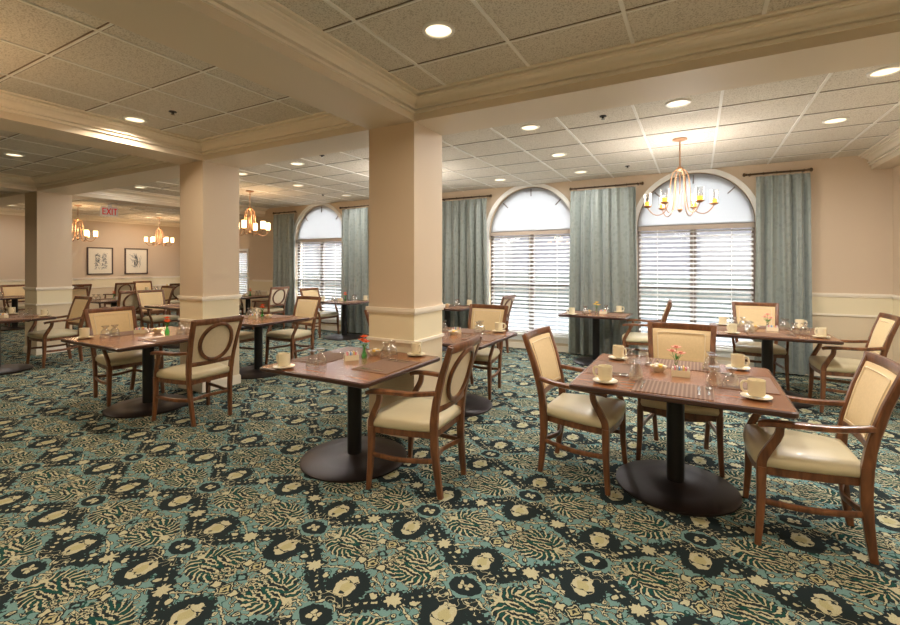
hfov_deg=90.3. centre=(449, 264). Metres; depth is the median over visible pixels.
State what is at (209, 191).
pillar
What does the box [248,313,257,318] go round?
caddy
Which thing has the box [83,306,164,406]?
armchair
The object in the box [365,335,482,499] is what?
armchair
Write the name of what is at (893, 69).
recessed light
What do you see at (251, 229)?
wall
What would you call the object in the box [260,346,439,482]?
pedestal table
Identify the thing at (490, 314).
armchair
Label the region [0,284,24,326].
armchair
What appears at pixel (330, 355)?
placemat
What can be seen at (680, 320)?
ground
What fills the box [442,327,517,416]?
pedestal table
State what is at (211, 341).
armchair
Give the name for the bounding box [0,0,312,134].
trim
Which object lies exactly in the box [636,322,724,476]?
armchair
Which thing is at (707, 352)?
glass
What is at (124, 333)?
placemat
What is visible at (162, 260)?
wall
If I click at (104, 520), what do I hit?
floor
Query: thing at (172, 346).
pedestal table
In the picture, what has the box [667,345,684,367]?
bud vase
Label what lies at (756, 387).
mug
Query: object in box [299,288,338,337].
armchair
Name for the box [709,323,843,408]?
pedestal table
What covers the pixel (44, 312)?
mug
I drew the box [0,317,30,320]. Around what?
placemat
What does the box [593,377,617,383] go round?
saucer
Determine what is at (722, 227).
window blind
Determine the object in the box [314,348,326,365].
glass
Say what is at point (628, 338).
armchair
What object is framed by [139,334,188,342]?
placemat
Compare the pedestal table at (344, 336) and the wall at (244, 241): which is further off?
the wall at (244, 241)
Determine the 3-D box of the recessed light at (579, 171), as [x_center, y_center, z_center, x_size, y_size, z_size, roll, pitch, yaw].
[2.002,-1.424,6.867,0.204,0.012,0.204,0,0,29]
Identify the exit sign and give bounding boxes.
[100,205,117,216]
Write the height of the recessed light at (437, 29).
0.012 m
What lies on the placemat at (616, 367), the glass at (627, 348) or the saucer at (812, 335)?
the glass at (627, 348)
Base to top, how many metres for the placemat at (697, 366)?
0.003 m
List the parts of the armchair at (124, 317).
post, leg, rail, leg, backrest, seat frame, seat, leg, post, leg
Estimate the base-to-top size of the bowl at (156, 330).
0.051 m
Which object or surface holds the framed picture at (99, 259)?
attached to the wall at (162, 260)
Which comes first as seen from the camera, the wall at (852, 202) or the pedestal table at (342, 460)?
the pedestal table at (342, 460)
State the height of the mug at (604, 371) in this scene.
0.090 m
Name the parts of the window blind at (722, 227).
ladder cord, rail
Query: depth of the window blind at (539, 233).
8.01 m
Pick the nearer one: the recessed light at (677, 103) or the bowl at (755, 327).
the recessed light at (677, 103)
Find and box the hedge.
[239,271,750,318]
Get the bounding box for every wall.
[0,214,179,312]
[239,224,249,309]
[250,217,301,313]
[253,156,892,362]
[893,165,899,363]
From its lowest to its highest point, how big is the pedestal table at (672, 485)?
0.750 m
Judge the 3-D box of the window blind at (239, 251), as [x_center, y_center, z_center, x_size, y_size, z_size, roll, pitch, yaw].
[-7.453,0.278,14.650,2.560,1.435,0.072,0,0,29]
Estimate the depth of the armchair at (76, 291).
10.16 m
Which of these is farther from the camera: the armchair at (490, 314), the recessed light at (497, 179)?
the recessed light at (497, 179)
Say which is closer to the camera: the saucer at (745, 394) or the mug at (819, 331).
the saucer at (745, 394)
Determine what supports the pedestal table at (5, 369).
on the floor
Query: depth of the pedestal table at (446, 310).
8.06 m
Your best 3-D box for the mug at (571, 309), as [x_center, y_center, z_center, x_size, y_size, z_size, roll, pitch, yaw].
[1.826,0.688,6.748,0.113,0.090,0.088,0,0,-15]
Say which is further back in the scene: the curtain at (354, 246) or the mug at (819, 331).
the curtain at (354, 246)
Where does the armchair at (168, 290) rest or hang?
on the floor
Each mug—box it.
[8,307,15,313]
[41,309,48,315]
[79,327,89,336]
[251,308,259,313]
[276,352,289,366]
[411,342,421,353]
[495,322,505,330]
[567,307,574,313]
[593,364,611,380]
[613,345,626,357]
[616,306,623,311]
[719,316,729,323]
[726,323,736,331]
[731,353,749,367]
[740,378,765,396]
[795,319,807,326]
[814,327,826,336]
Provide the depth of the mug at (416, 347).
3.67 m
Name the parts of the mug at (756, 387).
handle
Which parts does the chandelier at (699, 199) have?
arm, arm, arm, stem, post, arm, arm, arm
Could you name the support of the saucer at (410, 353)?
on the pedestal table at (342, 460)
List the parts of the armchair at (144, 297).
post, rail, backrest, rail, seat frame, seat, post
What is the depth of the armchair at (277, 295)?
10.32 m
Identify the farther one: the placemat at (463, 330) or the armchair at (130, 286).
the armchair at (130, 286)
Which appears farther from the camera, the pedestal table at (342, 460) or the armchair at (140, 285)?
the armchair at (140, 285)
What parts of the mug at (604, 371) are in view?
handle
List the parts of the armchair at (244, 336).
seat, seat frame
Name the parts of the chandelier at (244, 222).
lamp shade, lamp shade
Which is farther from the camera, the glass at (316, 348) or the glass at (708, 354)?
the glass at (316, 348)
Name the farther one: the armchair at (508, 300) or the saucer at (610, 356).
the armchair at (508, 300)
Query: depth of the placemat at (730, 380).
2.85 m
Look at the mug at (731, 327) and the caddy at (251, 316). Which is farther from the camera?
the caddy at (251, 316)
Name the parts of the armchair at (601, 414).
post, rail, leg, backrest, rail, post, leg, armrest, armrest, seat frame, seat, leg, leg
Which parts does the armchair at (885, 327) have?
leg, leg, seat frame, seat, armrest, armrest, post, backrest, rail, post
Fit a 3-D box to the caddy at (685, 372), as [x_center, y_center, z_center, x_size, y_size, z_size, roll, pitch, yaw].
[1.556,0.716,3.025,0.110,0.066,0.066,0,0,23]
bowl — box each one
[151,328,162,332]
[367,348,380,355]
[448,330,458,334]
[650,363,667,371]
[748,325,759,329]
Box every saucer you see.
[75,336,93,338]
[273,363,294,368]
[407,352,425,356]
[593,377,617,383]
[608,355,628,359]
[725,364,750,370]
[740,392,772,400]
[812,335,830,338]
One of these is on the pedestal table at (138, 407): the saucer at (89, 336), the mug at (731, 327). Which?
the saucer at (89, 336)
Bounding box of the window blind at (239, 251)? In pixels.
[239,251,246,294]
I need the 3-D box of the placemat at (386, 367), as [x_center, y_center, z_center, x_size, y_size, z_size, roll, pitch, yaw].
[-0.470,0.748,3.331,0.310,0.003,0.430,0,0,29]
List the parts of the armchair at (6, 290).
post, rail, backrest, seat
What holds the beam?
attached to the ceiling
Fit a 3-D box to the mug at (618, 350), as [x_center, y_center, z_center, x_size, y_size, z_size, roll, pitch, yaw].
[1.340,0.688,3.554,0.088,0.090,0.113,0,0,2]
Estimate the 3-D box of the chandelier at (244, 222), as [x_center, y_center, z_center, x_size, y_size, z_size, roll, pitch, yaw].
[-3.864,-0.999,8.650,0.752,0.861,0.696,0,0,29]
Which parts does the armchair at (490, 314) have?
post, leg, seat frame, seat, backrest, rail, leg, leg, post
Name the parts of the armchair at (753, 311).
post, backrest, rail, seat frame, seat, leg, post, leg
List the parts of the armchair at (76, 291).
backrest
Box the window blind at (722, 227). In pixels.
[638,223,754,348]
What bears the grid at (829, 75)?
attached to the ceiling
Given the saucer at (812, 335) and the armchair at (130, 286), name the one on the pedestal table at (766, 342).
the saucer at (812, 335)
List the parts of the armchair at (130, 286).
panel, rail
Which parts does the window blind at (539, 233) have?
rail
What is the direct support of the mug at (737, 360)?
on the saucer at (729, 365)
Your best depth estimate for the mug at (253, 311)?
6.67 m
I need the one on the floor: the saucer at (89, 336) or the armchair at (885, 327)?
the armchair at (885, 327)
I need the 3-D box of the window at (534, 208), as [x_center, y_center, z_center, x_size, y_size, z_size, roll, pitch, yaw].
[1.445,-0.038,8.047,1.760,2.776,0.190,0,0,29]
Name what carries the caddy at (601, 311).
on the pedestal table at (585, 361)
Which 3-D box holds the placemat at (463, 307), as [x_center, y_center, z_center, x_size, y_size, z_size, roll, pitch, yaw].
[0.204,0.748,7.972,0.310,0.003,0.430,0,0,29]
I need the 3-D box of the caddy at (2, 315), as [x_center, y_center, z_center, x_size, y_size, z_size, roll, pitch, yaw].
[-6.350,0.716,6.356,0.110,0.066,0.066,0,0,0]
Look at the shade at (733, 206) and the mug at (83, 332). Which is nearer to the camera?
the mug at (83, 332)
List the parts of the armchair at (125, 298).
post, rail, panel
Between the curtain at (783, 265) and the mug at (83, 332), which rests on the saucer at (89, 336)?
the mug at (83, 332)
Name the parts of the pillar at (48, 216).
molding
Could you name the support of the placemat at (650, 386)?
on the pedestal table at (672, 485)
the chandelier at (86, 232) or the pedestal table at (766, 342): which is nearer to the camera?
the pedestal table at (766, 342)
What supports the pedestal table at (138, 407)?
on the floor
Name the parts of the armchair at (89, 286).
rail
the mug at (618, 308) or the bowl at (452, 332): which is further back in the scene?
the mug at (618, 308)
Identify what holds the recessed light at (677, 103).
in the ceiling
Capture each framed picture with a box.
[87,247,112,274]
[124,248,147,273]
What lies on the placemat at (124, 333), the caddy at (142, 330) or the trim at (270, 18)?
the caddy at (142, 330)
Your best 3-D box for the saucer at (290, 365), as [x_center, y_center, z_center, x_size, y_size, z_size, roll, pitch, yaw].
[-1.207,0.741,3.258,0.154,0.017,0.154,0,0,29]
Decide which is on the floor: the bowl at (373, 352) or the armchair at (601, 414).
the armchair at (601, 414)
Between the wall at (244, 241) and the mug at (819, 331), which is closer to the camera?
the mug at (819, 331)
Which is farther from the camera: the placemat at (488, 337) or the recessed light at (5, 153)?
the recessed light at (5, 153)
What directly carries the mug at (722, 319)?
on the saucer
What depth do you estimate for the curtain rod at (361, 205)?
9.82 m
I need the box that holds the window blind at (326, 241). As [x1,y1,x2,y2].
[296,238,341,318]
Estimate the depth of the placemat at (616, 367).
3.23 m
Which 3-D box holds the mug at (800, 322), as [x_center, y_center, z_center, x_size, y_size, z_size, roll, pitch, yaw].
[4.124,0.688,5.273,0.088,0.090,0.113,0,0,1]
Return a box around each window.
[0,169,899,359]
[239,249,248,294]
[294,203,341,324]
[486,184,569,343]
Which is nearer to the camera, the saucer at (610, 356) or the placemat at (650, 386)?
the placemat at (650, 386)
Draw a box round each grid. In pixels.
[115,73,899,208]
[323,0,769,85]
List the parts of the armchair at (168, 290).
seat frame, backrest, post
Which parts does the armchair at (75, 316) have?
leg, leg, seat, seat frame, armrest, leg, post, rail, backrest, leg, rail, post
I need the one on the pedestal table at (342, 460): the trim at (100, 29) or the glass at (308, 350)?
the glass at (308, 350)
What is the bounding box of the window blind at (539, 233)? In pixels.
[490,230,569,335]
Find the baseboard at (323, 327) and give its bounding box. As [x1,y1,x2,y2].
[18,310,852,378]
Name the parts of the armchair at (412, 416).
leg, armrest, leg, seat frame, seat, armrest, leg, post, rail, panel, leg, rail, post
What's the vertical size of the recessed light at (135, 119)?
0.012 m
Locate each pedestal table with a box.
[0,295,24,330]
[0,313,56,374]
[61,326,189,418]
[91,299,116,306]
[144,303,179,348]
[239,314,309,378]
[240,295,268,329]
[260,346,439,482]
[320,299,368,340]
[442,304,468,351]
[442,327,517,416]
[558,310,632,365]
[569,353,798,516]
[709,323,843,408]
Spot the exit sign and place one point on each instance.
(109, 210)
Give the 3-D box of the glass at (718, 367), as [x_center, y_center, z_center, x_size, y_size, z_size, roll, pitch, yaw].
[1.621,0.686,2.749,0.092,0.126,0.092,0,0,29]
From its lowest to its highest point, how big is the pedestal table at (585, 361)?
0.750 m
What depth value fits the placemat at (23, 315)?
6.62 m
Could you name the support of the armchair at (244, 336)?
on the floor
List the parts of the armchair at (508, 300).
leg, panel, rail, post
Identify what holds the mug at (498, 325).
on the saucer
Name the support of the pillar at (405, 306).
on the floor
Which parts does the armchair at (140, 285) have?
rail, backrest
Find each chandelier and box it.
[72,205,97,241]
[144,217,173,245]
[239,190,269,235]
[643,137,717,216]
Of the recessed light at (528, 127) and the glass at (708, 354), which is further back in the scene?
the recessed light at (528, 127)
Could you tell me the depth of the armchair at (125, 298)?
8.76 m
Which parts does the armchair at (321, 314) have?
rail, backrest, leg, post, seat frame, seat, leg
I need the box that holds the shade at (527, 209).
[491,188,569,231]
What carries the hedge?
on the ground
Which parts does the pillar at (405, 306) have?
molding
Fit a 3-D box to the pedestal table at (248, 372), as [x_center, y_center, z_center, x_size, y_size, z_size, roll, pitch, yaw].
[-2.683,1.125,6.276,1.060,0.750,0.920,0,0,29]
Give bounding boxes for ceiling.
[0,0,899,222]
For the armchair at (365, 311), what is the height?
1.002 m
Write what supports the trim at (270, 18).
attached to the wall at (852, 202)
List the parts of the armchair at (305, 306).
leg, seat, seat frame, leg, post, rail, armrest, backrest, rail, leg, post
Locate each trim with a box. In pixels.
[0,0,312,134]
[0,0,899,226]
[0,133,116,176]
[7,199,247,222]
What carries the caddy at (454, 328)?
on the pedestal table at (475, 405)
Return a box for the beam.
[0,0,899,217]
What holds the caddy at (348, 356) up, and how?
on the pedestal table at (342, 460)
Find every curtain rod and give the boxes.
[273,211,296,213]
[339,205,368,208]
[442,194,491,200]
[569,182,643,190]
[742,168,812,176]
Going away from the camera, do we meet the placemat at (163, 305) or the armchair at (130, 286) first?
the placemat at (163, 305)
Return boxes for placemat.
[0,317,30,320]
[9,314,37,317]
[100,330,152,336]
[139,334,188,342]
[158,305,179,306]
[258,315,291,317]
[291,351,342,364]
[352,358,419,373]
[448,306,469,308]
[456,328,490,333]
[462,334,505,341]
[563,311,586,314]
[586,361,640,377]
[603,313,628,316]
[631,378,714,400]
[645,358,710,371]
[714,325,744,331]
[715,372,780,394]
[741,324,786,329]
[746,331,799,338]
[788,330,830,336]
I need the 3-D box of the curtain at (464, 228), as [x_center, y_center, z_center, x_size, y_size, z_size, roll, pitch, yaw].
[0.253,0.120,8.505,1.040,2.710,0.136,0,0,29]
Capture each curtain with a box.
[273,213,295,326]
[341,208,368,333]
[442,198,486,328]
[568,186,638,354]
[754,173,812,374]
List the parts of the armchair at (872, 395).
leg, leg, seat, seat frame, armrest, armrest, leg, post, rail, leg, backrest, post, rail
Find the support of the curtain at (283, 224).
hanging from the curtain rod at (289, 211)
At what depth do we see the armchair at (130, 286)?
12.74 m
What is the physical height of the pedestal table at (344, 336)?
0.750 m
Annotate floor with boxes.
[0,310,899,624]
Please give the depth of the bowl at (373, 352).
3.70 m
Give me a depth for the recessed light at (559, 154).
5.78 m
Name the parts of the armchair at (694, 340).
leg, post, leg, seat frame, seat, rail, backrest, leg, post, leg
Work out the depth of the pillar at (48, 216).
7.62 m
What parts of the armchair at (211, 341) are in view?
leg, armrest, leg, post, seat, seat frame, leg, rail, panel, rail, leg, post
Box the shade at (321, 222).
[298,206,341,239]
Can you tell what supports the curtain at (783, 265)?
hanging from the curtain rod at (804, 169)
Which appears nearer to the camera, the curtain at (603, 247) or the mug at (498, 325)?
the mug at (498, 325)
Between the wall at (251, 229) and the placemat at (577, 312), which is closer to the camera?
the placemat at (577, 312)
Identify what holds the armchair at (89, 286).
on the floor
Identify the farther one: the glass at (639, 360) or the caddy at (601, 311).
the caddy at (601, 311)
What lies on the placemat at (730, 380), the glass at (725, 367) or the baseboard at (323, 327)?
the glass at (725, 367)
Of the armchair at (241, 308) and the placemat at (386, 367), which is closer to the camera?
the placemat at (386, 367)
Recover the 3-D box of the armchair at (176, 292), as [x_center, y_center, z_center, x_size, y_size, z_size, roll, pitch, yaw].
[-7.692,1.002,12.460,0.671,1.002,0.639,0,0,29]
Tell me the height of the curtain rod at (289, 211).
0.056 m
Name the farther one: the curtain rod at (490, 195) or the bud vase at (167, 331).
the curtain rod at (490, 195)
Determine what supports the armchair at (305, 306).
on the floor
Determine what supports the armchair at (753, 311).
on the floor
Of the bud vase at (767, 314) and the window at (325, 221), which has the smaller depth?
the bud vase at (767, 314)
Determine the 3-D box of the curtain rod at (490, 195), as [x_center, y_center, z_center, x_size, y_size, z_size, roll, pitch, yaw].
[0.287,-1.275,8.547,1.158,0.056,0.153,0,0,29]
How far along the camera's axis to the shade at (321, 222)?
10.57 m
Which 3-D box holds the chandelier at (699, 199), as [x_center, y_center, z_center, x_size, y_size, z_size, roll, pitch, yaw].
[2.608,-0.999,5.082,0.752,0.861,0.696,0,0,29]
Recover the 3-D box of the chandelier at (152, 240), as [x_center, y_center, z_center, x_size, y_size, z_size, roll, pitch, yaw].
[-8.766,-0.999,13.511,0.752,0.861,0.696,0,0,29]
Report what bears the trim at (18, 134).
attached to the ceiling
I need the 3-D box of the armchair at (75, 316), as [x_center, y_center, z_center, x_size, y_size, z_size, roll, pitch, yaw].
[-6.013,1.002,6.910,0.639,1.002,0.671,0,0,29]
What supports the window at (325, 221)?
in the wall at (852, 202)
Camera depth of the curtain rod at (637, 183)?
7.22 m
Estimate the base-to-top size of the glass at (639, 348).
0.126 m
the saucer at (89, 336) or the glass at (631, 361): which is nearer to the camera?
the glass at (631, 361)
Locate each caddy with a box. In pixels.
[0,313,8,317]
[134,327,147,333]
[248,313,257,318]
[343,351,358,360]
[451,327,460,333]
[599,309,607,313]
[671,365,689,377]
[766,325,777,330]
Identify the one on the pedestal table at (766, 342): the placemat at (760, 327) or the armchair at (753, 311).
the placemat at (760, 327)
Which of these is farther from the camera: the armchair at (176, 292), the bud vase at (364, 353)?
the armchair at (176, 292)
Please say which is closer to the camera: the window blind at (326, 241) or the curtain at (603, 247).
the curtain at (603, 247)
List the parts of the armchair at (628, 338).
armrest, seat, seat frame, armrest, post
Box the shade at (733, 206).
[638,174,754,226]
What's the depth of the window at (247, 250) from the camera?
13.96 m
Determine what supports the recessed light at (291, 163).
in the ceiling
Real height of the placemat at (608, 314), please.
0.003 m
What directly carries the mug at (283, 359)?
on the saucer at (290, 365)
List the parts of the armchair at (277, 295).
post, seat, seat frame, panel, rail, post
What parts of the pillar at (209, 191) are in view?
molding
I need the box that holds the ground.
[318,304,750,342]
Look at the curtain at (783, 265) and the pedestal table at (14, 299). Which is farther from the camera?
the pedestal table at (14, 299)
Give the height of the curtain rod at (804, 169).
0.056 m
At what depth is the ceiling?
3.78 m
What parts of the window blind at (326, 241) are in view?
ladder cord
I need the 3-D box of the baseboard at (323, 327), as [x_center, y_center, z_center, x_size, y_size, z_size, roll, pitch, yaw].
[-4.287,1.450,6.018,17.680,0.100,12.000,0,0,29]
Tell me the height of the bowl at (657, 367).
0.051 m
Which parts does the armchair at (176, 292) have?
seat, panel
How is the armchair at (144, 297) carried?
on the floor
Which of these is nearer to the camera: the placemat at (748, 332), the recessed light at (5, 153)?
the placemat at (748, 332)
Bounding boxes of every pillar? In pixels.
[23,191,73,354]
[177,160,241,392]
[366,121,444,440]
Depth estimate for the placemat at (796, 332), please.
4.95 m
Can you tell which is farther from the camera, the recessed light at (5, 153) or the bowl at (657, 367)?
the recessed light at (5, 153)
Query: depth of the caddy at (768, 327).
5.09 m
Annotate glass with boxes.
[306,350,318,367]
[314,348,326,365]
[624,347,636,364]
[628,359,642,378]
[628,361,643,381]
[637,348,649,366]
[704,351,717,370]
[705,354,720,371]
[706,366,722,388]
[723,367,739,389]
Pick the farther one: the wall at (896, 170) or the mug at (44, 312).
the mug at (44, 312)
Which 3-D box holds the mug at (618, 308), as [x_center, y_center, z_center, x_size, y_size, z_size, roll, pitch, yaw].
[2.667,0.688,7.032,0.113,0.090,0.088,0,0,0]
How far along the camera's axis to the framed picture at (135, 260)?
14.11 m
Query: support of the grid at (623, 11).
attached to the ceiling
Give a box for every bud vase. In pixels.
[163,316,170,333]
[358,335,369,357]
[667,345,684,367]
[762,313,772,324]
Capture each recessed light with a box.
[3,152,24,156]
[122,116,146,122]
[289,162,303,165]
[422,20,454,39]
[494,178,505,180]
[520,124,539,130]
[551,152,566,156]
[574,170,587,173]
[665,99,690,107]
[822,117,848,123]
[866,65,899,77]
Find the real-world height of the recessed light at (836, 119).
0.012 m
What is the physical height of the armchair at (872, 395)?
1.002 m
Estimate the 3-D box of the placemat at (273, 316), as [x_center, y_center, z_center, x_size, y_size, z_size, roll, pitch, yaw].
[-2.553,0.748,6.512,0.430,0.003,0.310,0,0,29]
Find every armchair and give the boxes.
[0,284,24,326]
[26,296,91,367]
[72,284,91,296]
[72,287,100,329]
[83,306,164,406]
[101,290,143,327]
[103,282,135,306]
[133,281,152,289]
[135,289,179,328]
[136,286,174,327]
[150,315,243,426]
[169,283,179,315]
[239,299,243,314]
[239,331,253,349]
[252,286,289,330]
[265,296,321,363]
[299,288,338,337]
[364,310,368,325]
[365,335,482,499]
[467,304,508,399]
[496,294,515,352]
[522,326,627,495]
[622,299,672,356]
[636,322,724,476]
[732,302,789,390]
[743,351,899,564]
[808,312,899,412]
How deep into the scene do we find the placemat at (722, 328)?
5.26 m
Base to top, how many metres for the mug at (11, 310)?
0.090 m
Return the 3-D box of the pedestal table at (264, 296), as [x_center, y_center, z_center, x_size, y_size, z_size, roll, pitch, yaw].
[-4.865,1.125,10.790,0.920,0.750,0.850,0,0,29]
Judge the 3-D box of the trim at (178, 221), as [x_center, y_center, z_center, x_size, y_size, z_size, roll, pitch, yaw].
[-9.664,-1.426,8.982,5.400,0.008,12.000,0,0,29]

